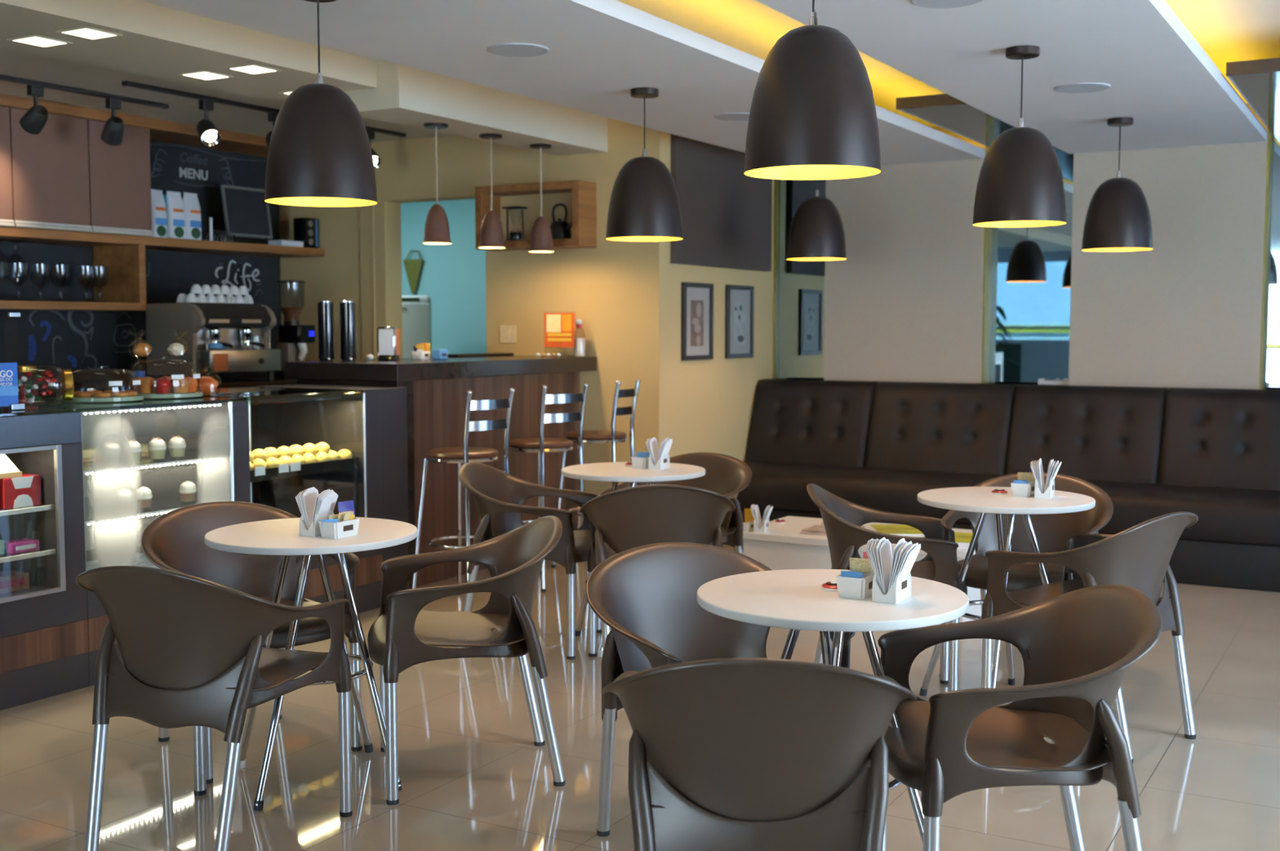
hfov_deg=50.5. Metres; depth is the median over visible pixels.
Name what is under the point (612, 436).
bar stool
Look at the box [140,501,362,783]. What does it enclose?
armchair
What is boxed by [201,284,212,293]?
espresso cup
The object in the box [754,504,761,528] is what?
paper napkin
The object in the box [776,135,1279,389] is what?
mirror
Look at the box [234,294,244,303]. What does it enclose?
espresso cup
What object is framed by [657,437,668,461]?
paper napkin
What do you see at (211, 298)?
espresso cup
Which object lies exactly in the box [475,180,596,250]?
box shelf
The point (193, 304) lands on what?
tray
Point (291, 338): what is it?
coffee grinder
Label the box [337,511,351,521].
sachet
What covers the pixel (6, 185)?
upper cabinet
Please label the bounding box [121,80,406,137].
track
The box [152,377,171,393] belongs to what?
muffin
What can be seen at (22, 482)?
print
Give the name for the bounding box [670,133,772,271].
panel board
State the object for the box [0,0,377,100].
ceiling
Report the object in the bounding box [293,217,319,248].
tin
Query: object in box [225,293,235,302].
espresso cup
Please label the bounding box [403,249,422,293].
cone
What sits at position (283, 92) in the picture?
recessed light
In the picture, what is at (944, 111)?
ceiling beam
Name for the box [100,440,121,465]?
dessert cup
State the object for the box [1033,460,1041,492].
paper napkin
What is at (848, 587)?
holder
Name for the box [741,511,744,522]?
sachet
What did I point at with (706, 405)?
wall
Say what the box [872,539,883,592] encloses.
paper napkin
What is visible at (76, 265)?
glass goblet
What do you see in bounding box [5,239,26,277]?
glass goblet
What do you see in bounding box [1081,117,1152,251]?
pendant lamp
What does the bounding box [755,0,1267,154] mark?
ceiling panel
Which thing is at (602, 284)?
wall
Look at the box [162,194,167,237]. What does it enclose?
packet
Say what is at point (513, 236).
brewer
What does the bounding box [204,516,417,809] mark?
round table
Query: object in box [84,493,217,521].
shelf
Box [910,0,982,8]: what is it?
ceiling speaker
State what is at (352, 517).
sachet
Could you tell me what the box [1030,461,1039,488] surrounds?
paper napkin
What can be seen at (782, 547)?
table
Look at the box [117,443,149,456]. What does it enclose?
cake
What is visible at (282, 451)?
cheese puff
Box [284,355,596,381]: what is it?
countertop
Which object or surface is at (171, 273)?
wall
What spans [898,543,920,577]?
paper napkin
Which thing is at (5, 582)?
print
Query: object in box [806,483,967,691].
armchair
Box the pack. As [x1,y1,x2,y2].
[0,453,22,478]
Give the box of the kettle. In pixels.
[550,203,572,239]
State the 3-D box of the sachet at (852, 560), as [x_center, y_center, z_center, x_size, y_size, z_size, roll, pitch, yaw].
[0.492,0.328,3.031,0.046,0.067,0.014,1,4,15]
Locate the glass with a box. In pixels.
[0,395,248,416]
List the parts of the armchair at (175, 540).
leg, leg, backrest, leg, seat, leg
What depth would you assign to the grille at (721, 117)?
6.68 m
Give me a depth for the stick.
8.37 m
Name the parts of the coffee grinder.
lid, spout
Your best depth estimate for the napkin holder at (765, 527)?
6.42 m
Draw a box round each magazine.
[800,524,826,535]
[801,524,865,533]
[817,521,863,531]
[870,524,924,537]
[923,531,972,549]
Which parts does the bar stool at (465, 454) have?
leg, leg, seat, leg, leg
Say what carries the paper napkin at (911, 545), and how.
in the napkin holder at (900, 589)
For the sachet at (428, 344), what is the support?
in the holder at (416, 355)
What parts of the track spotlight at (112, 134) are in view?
stem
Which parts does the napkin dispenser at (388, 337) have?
panel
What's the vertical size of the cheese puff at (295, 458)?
0.053 m
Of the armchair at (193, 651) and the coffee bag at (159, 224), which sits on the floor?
the armchair at (193, 651)
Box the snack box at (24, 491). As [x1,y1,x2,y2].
[0,473,41,509]
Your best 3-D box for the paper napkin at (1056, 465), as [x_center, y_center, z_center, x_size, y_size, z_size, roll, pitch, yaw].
[1.433,0.180,4.710,0.037,0.106,0.072,2,5,24]
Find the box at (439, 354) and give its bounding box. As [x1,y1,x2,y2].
[431,349,447,359]
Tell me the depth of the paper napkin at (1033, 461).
4.71 m
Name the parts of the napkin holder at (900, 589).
label plate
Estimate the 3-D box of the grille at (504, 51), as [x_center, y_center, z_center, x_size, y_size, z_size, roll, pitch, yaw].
[-0.456,-1.403,5.073,0.196,0.007,0.196,2,5,30]
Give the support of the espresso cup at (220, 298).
on the espresso machine
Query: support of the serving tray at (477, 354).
on the bar counter at (437, 389)
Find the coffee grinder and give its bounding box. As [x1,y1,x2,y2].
[274,280,315,377]
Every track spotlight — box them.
[19,84,48,134]
[100,97,124,146]
[196,99,221,146]
[265,111,278,148]
[366,129,381,168]
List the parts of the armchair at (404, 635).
leg, leg, seat, backrest, leg, leg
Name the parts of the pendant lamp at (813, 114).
cord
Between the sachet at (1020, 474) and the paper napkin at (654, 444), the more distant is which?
the paper napkin at (654, 444)
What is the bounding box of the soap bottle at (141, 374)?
[130,356,145,379]
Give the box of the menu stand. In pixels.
[544,312,574,356]
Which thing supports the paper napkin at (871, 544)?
in the napkin holder at (900, 589)
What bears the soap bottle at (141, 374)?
on the countertop at (256, 380)
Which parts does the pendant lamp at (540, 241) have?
lamp shade, cord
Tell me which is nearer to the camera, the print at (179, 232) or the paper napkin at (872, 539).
the paper napkin at (872, 539)
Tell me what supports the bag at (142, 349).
on the cake dome at (195, 375)
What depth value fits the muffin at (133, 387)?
5.63 m
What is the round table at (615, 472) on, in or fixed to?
on the floor
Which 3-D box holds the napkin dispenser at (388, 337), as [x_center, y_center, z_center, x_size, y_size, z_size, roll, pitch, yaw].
[-1.333,-0.433,7.179,0.106,0.178,0.085,1,4,10]
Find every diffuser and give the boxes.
[13,36,64,46]
[63,28,116,39]
[184,71,228,79]
[230,66,275,74]
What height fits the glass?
0.011 m
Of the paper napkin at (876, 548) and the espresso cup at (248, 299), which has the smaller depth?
the paper napkin at (876, 548)
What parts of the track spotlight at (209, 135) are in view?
stem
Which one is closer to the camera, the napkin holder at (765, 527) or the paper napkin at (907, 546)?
the paper napkin at (907, 546)
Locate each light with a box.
[6,35,72,48]
[55,26,122,40]
[81,403,222,414]
[84,457,223,474]
[85,510,172,524]
[177,70,233,80]
[224,63,281,75]
[279,90,293,94]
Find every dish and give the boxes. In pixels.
[318,517,359,537]
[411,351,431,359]
[631,456,648,468]
[742,520,754,532]
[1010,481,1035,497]
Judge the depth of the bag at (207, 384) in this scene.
5.87 m
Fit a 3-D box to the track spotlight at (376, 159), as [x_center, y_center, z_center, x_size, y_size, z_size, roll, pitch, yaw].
[-1.635,-1.667,8.216,0.108,0.238,0.152,-2,5,-28]
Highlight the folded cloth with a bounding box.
[207,342,227,349]
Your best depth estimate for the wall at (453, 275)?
11.58 m
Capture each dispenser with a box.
[317,300,334,361]
[339,300,356,361]
[377,326,399,360]
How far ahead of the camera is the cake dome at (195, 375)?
5.65 m
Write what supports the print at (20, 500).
attached to the snack box at (24, 491)
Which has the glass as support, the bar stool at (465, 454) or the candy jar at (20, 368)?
the candy jar at (20, 368)
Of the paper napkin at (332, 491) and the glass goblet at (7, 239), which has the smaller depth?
the paper napkin at (332, 491)
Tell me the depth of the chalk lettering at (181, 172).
8.68 m
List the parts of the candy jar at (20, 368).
lid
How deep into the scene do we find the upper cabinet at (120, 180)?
7.71 m
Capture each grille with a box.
[491,45,544,56]
[717,114,749,119]
[1058,84,1106,92]
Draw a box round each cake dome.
[72,368,141,391]
[127,355,200,391]
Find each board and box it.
[0,93,268,157]
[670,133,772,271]
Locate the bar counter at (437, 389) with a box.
[284,355,596,588]
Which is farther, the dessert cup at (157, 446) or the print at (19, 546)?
the dessert cup at (157, 446)
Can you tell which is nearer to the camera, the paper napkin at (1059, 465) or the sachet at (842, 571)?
the sachet at (842, 571)
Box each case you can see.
[80,400,250,685]
[203,383,408,613]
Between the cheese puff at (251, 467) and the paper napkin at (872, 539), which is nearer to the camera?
the paper napkin at (872, 539)
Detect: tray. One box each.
[153,302,261,306]
[195,348,280,373]
[447,352,514,356]
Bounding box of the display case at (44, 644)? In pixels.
[0,411,88,710]
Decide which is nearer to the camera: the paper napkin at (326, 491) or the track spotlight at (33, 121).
the paper napkin at (326, 491)
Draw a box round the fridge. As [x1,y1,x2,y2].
[401,295,431,358]
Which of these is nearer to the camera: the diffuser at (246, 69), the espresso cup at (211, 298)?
the diffuser at (246, 69)
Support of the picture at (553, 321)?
on the menu stand
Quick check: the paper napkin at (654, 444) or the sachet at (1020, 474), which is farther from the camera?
the paper napkin at (654, 444)
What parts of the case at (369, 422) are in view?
panel, shelf post, curved glass, post, panel, panel, corner post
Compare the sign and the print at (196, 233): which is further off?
the print at (196, 233)
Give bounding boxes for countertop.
[32,373,297,398]
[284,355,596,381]
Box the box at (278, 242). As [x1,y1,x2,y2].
[268,240,303,247]
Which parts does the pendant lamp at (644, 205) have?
lamp shade, cord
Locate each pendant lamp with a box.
[264,0,377,206]
[422,122,451,244]
[478,133,505,248]
[528,143,554,252]
[605,87,683,241]
[743,0,880,180]
[786,179,846,260]
[972,44,1066,226]
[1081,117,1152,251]
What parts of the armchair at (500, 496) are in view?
leg, backrest, seat, leg, leg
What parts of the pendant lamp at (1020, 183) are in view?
lamp shade, cord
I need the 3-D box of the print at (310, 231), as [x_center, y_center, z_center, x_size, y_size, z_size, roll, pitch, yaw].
[-2.200,-1.288,9.069,0.003,0.044,0.044,2,5,30]
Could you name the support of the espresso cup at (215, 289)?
on the espresso cup at (220, 298)
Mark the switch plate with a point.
(508, 334)
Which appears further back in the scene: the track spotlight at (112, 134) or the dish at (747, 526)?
the track spotlight at (112, 134)
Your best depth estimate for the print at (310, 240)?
9.07 m
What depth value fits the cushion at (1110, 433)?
7.93 m
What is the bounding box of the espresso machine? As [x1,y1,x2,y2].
[145,302,280,380]
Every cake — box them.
[82,447,102,462]
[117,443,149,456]
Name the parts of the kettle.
handle, spout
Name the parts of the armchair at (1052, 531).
leg, leg, seat, backrest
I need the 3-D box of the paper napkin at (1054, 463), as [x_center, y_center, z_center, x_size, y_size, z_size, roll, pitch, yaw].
[1.427,0.178,4.715,0.027,0.108,0.072,2,5,24]
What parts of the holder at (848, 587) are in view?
label plate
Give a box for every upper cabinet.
[0,106,14,226]
[3,107,92,231]
[71,120,153,235]
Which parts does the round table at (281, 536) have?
leg, leg, leg, leg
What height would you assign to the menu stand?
0.265 m
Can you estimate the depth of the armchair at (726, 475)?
6.07 m
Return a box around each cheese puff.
[249,450,253,462]
[249,462,253,470]
[250,458,266,470]
[251,448,267,460]
[263,447,278,457]
[264,457,280,468]
[276,445,292,457]
[277,455,293,465]
[289,444,304,456]
[290,453,305,463]
[302,443,317,454]
[302,453,315,463]
[315,441,329,453]
[315,451,330,462]
[327,450,340,460]
[337,448,352,458]
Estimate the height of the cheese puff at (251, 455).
0.052 m
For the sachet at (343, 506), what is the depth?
3.89 m
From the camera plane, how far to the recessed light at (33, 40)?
5.37 m
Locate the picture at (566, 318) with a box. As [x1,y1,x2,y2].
[562,314,571,331]
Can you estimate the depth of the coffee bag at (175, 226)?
8.12 m
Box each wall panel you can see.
[823,126,986,383]
[1068,103,1267,389]
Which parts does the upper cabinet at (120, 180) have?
handle rail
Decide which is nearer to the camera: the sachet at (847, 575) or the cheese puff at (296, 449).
the sachet at (847, 575)
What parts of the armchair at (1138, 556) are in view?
leg, seat, backrest, leg, leg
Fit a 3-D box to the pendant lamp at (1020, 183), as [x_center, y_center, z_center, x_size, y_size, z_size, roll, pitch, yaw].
[1.427,-1.081,5.082,0.340,0.649,0.340,-1,4,-12]
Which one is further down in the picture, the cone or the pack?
the pack
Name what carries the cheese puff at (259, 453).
on the cheese puff at (257, 462)
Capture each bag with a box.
[128,329,153,356]
[148,189,167,237]
[165,191,185,239]
[166,330,187,355]
[182,192,201,239]
[192,358,221,393]
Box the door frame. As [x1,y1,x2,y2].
[359,191,475,359]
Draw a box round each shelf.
[0,226,324,257]
[83,451,216,471]
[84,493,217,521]
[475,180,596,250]
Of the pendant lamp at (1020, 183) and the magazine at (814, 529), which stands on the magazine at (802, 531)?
the magazine at (814, 529)
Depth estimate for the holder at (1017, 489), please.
4.73 m
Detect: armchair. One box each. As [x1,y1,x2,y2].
[75,565,352,850]
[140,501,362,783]
[367,515,565,804]
[456,462,601,659]
[579,484,735,656]
[586,542,855,835]
[599,452,751,553]
[601,657,916,850]
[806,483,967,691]
[877,583,1162,850]
[939,471,1113,684]
[981,511,1198,763]
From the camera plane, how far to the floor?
4.10 m
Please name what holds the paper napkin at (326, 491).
in the napkin holder at (314, 530)
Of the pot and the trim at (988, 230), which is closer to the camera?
the pot
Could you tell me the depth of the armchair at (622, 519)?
5.02 m
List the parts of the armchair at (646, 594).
leg, seat, backrest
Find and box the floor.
[0,544,1279,850]
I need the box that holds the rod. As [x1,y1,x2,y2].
[1037,377,1068,385]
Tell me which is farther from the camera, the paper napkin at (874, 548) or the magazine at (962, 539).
the magazine at (962, 539)
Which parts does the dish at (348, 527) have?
label plate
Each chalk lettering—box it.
[151,144,266,186]
[214,259,263,296]
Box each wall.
[0,140,281,383]
[279,117,641,525]
[400,199,486,354]
[641,126,773,461]
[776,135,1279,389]
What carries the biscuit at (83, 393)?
on the cake plate at (139, 397)
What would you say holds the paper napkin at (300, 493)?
in the napkin holder at (314, 530)
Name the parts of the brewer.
plate, foot plate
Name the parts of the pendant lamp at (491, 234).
cord, lamp shade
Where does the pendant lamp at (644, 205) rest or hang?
hanging from the ceiling panel at (600, 51)
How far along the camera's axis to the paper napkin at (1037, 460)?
4.70 m
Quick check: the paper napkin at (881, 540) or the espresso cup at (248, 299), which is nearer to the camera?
the paper napkin at (881, 540)
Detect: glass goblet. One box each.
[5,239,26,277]
[29,263,50,301]
[75,265,95,302]
[80,266,98,302]
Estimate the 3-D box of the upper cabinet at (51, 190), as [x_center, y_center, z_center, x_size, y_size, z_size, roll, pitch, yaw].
[-3.343,-1.377,7.419,0.414,0.618,0.474,2,5,30]
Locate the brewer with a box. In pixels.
[502,205,527,240]
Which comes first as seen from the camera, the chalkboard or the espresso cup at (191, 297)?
the espresso cup at (191, 297)
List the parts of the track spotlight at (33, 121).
stem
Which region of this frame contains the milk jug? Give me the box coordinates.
[249,334,263,348]
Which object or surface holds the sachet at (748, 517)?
in the dish at (747, 526)
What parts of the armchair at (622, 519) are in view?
leg, leg, backrest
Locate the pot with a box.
[365,353,373,360]
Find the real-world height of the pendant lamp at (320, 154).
0.649 m
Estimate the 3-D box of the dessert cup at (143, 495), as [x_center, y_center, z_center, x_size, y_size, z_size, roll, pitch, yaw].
[-1.966,0.285,5.367,0.074,0.089,0.074,2,5,30]
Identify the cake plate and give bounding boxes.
[60,394,144,402]
[137,391,203,398]
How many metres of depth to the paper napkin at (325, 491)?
3.85 m
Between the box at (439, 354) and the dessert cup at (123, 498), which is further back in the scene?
the box at (439, 354)
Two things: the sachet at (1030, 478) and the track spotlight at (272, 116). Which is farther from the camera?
the track spotlight at (272, 116)
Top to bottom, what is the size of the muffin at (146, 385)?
0.064 m
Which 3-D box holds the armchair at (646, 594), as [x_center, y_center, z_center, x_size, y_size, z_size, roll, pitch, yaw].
[0.187,0.706,3.390,0.594,0.754,0.572,-2,5,-26]
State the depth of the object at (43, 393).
4.99 m
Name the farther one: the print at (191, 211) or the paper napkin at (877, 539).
the print at (191, 211)
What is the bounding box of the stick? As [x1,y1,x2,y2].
[208,217,213,240]
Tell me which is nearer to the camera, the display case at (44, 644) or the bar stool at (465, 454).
the display case at (44, 644)
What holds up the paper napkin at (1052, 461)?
in the napkin holder at (1049, 493)
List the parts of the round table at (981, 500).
leg, call button, leg, leg, leg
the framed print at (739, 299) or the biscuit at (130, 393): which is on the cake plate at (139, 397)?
the biscuit at (130, 393)
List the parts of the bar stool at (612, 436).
leg, leg, seat, leg, leg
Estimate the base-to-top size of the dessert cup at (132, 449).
0.092 m
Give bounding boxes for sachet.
[321,518,337,526]
[328,513,338,519]
[337,500,355,517]
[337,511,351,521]
[343,511,353,520]
[349,514,355,519]
[415,344,424,351]
[422,342,430,351]
[636,451,648,457]
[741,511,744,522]
[744,507,753,522]
[840,570,862,573]
[840,573,862,577]
[849,557,869,571]
[854,562,874,577]
[862,551,868,558]
[1013,480,1028,484]
[1017,471,1031,479]
[1022,474,1035,483]
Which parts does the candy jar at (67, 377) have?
lid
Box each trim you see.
[773,179,777,378]
[981,146,991,383]
[1258,128,1272,389]
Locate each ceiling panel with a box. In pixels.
[149,0,985,165]
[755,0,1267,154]
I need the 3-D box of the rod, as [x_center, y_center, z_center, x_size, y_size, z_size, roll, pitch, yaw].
[2.613,-0.262,8.356,0.305,0.052,0.052,2,5,30]
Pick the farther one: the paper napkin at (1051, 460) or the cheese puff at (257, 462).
the cheese puff at (257, 462)
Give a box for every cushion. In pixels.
[736,460,1279,545]
[745,378,879,466]
[863,381,1017,475]
[1004,384,1168,483]
[1158,386,1279,489]
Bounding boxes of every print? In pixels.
[0,577,25,588]
[11,475,33,488]
[13,493,33,507]
[16,543,35,550]
[155,206,165,210]
[155,217,167,225]
[156,225,166,236]
[173,208,183,212]
[173,218,185,226]
[173,226,184,237]
[190,209,199,213]
[190,220,201,227]
[191,227,200,238]
[308,220,312,226]
[308,229,313,235]
[308,238,313,244]
[680,281,713,360]
[724,284,754,358]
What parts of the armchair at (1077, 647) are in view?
leg, leg, seat, leg, leg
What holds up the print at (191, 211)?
attached to the coffee bag at (193, 223)
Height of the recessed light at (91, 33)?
0.004 m
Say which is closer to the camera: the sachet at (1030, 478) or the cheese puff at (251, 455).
the sachet at (1030, 478)
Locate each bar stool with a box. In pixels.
[411,387,515,610]
[502,383,588,591]
[551,378,640,567]
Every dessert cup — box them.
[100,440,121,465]
[112,488,133,512]
[122,439,142,462]
[133,486,152,509]
[146,436,166,460]
[167,435,186,458]
[177,480,197,502]
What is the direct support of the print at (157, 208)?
attached to the coffee bag at (159, 224)
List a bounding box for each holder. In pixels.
[299,511,333,536]
[648,453,670,469]
[753,517,769,533]
[835,569,874,598]
[871,572,911,604]
[1034,476,1054,498]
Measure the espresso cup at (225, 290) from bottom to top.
0.052 m
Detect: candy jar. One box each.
[17,364,39,404]
[38,364,74,405]
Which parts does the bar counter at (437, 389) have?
panel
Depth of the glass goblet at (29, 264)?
7.33 m
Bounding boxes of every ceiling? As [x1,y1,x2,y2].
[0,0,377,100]
[0,47,453,142]
[136,0,1279,127]
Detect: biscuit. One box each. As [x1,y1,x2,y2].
[75,391,93,396]
[87,390,102,394]
[93,391,111,396]
[111,391,128,396]
[123,391,137,395]
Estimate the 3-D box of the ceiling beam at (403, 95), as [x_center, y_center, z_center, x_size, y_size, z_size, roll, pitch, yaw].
[-0.810,-1.675,7.274,0.339,0.227,1.890,2,5,30]
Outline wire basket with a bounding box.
[205,230,235,242]
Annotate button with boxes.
[624,462,632,466]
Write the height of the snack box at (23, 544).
0.036 m
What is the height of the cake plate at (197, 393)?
0.020 m
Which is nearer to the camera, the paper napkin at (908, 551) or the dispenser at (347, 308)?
the paper napkin at (908, 551)
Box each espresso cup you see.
[176,293,186,302]
[185,293,198,302]
[190,284,202,293]
[196,293,207,302]
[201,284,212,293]
[205,293,217,302]
[210,284,221,293]
[215,293,226,302]
[220,284,231,294]
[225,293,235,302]
[229,285,240,294]
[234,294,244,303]
[239,285,248,294]
[243,294,253,303]
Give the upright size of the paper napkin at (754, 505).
0.105 m
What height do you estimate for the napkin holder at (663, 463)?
0.071 m
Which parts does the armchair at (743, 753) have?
seat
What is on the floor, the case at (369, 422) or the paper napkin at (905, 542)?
the case at (369, 422)
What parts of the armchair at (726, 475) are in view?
seat, leg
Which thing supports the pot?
on the bar counter at (437, 389)
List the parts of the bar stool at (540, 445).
leg, seat, leg, leg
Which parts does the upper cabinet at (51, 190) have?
handle rail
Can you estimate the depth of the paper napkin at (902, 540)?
2.93 m
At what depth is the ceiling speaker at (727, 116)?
6.67 m
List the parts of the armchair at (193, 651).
leg, leg, backrest, seat, leg, leg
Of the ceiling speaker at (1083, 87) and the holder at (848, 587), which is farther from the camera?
the ceiling speaker at (1083, 87)
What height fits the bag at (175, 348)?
0.116 m
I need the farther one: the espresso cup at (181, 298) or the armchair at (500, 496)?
the espresso cup at (181, 298)
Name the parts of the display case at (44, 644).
door frame, post, panel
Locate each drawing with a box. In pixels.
[28,310,97,370]
[113,311,136,352]
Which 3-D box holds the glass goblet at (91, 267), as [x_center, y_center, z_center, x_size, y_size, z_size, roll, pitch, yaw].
[-3.152,-0.806,7.768,0.102,0.201,0.102,2,5,30]
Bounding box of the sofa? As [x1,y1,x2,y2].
[736,378,1279,591]
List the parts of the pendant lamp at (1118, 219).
lamp shade, cord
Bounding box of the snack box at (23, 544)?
[4,537,39,553]
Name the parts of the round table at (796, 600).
leg, leg, call button, leg, leg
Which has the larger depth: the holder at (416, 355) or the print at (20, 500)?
the holder at (416, 355)
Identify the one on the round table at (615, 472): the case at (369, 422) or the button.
the button
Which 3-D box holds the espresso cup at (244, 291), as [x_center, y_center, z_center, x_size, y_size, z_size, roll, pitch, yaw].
[-2.386,-0.812,8.156,0.074,0.052,0.069,-2,5,-29]
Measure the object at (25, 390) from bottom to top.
0.022 m
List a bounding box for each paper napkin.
[295,490,307,528]
[297,496,306,525]
[298,493,308,528]
[299,488,308,528]
[302,486,319,526]
[302,495,309,528]
[311,488,329,521]
[314,489,333,517]
[314,490,334,518]
[316,492,335,514]
[317,492,337,514]
[645,438,653,463]
[648,442,655,465]
[649,436,659,464]
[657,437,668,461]
[661,440,672,454]
[752,505,758,526]
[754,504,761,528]
[760,505,769,527]
[764,505,773,519]
[865,537,879,586]
[867,538,880,588]
[869,544,881,590]
[870,537,882,591]
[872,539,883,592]
[875,537,886,593]
[875,548,884,593]
[879,538,893,593]
[888,537,905,590]
[888,543,906,589]
[890,541,912,586]
[891,542,911,585]
[892,541,907,572]
[893,543,914,582]
[897,542,918,575]
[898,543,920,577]
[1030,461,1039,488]
[1031,460,1040,490]
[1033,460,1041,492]
[1035,460,1041,491]
[1037,459,1042,493]
[1038,457,1044,492]
[1044,458,1053,492]
[1044,459,1052,491]
[1044,460,1055,491]
[1046,460,1058,488]
[1046,462,1058,488]
[1051,461,1062,479]
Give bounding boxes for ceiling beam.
[344,60,607,155]
[895,93,1061,150]
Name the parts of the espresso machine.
panel, button panel, filter handle, button panel, filter handle, panel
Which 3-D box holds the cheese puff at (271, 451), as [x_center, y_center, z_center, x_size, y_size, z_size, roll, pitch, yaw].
[-1.615,0.121,5.926,0.071,0.053,0.073,-4,6,-40]
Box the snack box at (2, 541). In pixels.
[0,539,4,554]
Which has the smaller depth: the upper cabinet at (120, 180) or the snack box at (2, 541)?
the snack box at (2, 541)
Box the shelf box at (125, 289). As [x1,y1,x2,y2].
[0,244,146,311]
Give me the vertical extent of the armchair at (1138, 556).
0.754 m
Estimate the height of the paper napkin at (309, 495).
0.114 m
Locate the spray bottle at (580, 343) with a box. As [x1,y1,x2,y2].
[573,319,586,356]
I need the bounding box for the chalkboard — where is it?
[220,184,272,244]
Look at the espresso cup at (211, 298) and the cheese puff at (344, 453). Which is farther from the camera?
the espresso cup at (211, 298)
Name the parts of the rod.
rod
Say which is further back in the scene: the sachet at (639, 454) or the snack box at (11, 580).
the sachet at (639, 454)
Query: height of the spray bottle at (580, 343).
0.222 m
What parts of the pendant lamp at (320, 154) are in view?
cord, lamp shade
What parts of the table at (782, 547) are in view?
call button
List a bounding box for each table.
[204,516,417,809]
[561,461,705,657]
[697,568,968,843]
[742,515,982,625]
[917,486,1095,695]
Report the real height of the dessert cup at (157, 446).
0.092 m
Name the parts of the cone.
handle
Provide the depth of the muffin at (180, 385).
5.61 m
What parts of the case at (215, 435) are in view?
panel, panel, post, corner post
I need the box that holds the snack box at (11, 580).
[0,569,30,594]
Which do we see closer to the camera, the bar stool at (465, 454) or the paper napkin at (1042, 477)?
the paper napkin at (1042, 477)
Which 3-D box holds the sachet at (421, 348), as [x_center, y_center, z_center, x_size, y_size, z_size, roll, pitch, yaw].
[-1.189,-0.402,7.342,0.048,0.069,0.014,1,4,7]
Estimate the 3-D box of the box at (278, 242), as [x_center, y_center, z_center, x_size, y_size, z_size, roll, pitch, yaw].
[-2.331,-1.196,8.931,0.120,0.036,0.200,2,5,30]
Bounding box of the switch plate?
[499,325,516,342]
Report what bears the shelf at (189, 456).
attached to the case at (215, 435)
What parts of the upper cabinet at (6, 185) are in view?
handle rail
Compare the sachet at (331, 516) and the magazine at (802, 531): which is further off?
the magazine at (802, 531)
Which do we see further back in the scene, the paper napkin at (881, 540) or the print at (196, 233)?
the print at (196, 233)
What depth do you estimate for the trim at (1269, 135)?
7.70 m
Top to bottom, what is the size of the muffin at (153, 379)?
0.064 m
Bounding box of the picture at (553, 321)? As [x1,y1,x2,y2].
[546,314,560,332]
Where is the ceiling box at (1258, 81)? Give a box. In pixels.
[1226,57,1279,136]
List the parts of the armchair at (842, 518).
leg, leg, backrest, seat, leg, leg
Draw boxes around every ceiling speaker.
[486,43,549,57]
[714,112,749,120]
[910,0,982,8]
[1053,82,1110,93]
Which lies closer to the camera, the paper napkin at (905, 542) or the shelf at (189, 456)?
the paper napkin at (905, 542)
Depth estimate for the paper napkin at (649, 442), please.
5.63 m
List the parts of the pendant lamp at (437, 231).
cord, lamp shade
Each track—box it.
[0,74,168,108]
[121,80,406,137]
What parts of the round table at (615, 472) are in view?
leg, leg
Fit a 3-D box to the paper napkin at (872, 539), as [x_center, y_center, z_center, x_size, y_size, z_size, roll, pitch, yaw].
[0.523,0.306,2.976,0.046,0.109,0.072,2,5,30]
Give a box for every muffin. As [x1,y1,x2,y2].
[129,377,142,392]
[135,377,153,393]
[143,376,155,391]
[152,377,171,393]
[166,377,173,392]
[171,377,190,392]
[184,376,198,391]
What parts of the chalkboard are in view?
easel leg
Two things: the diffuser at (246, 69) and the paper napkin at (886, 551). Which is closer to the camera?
the paper napkin at (886, 551)
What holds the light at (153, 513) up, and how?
attached to the case at (215, 435)
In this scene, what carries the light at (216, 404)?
attached to the case at (215, 435)
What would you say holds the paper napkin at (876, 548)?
in the napkin holder at (900, 589)
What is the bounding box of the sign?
[0,312,24,410]
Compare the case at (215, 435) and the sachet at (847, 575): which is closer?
the sachet at (847, 575)

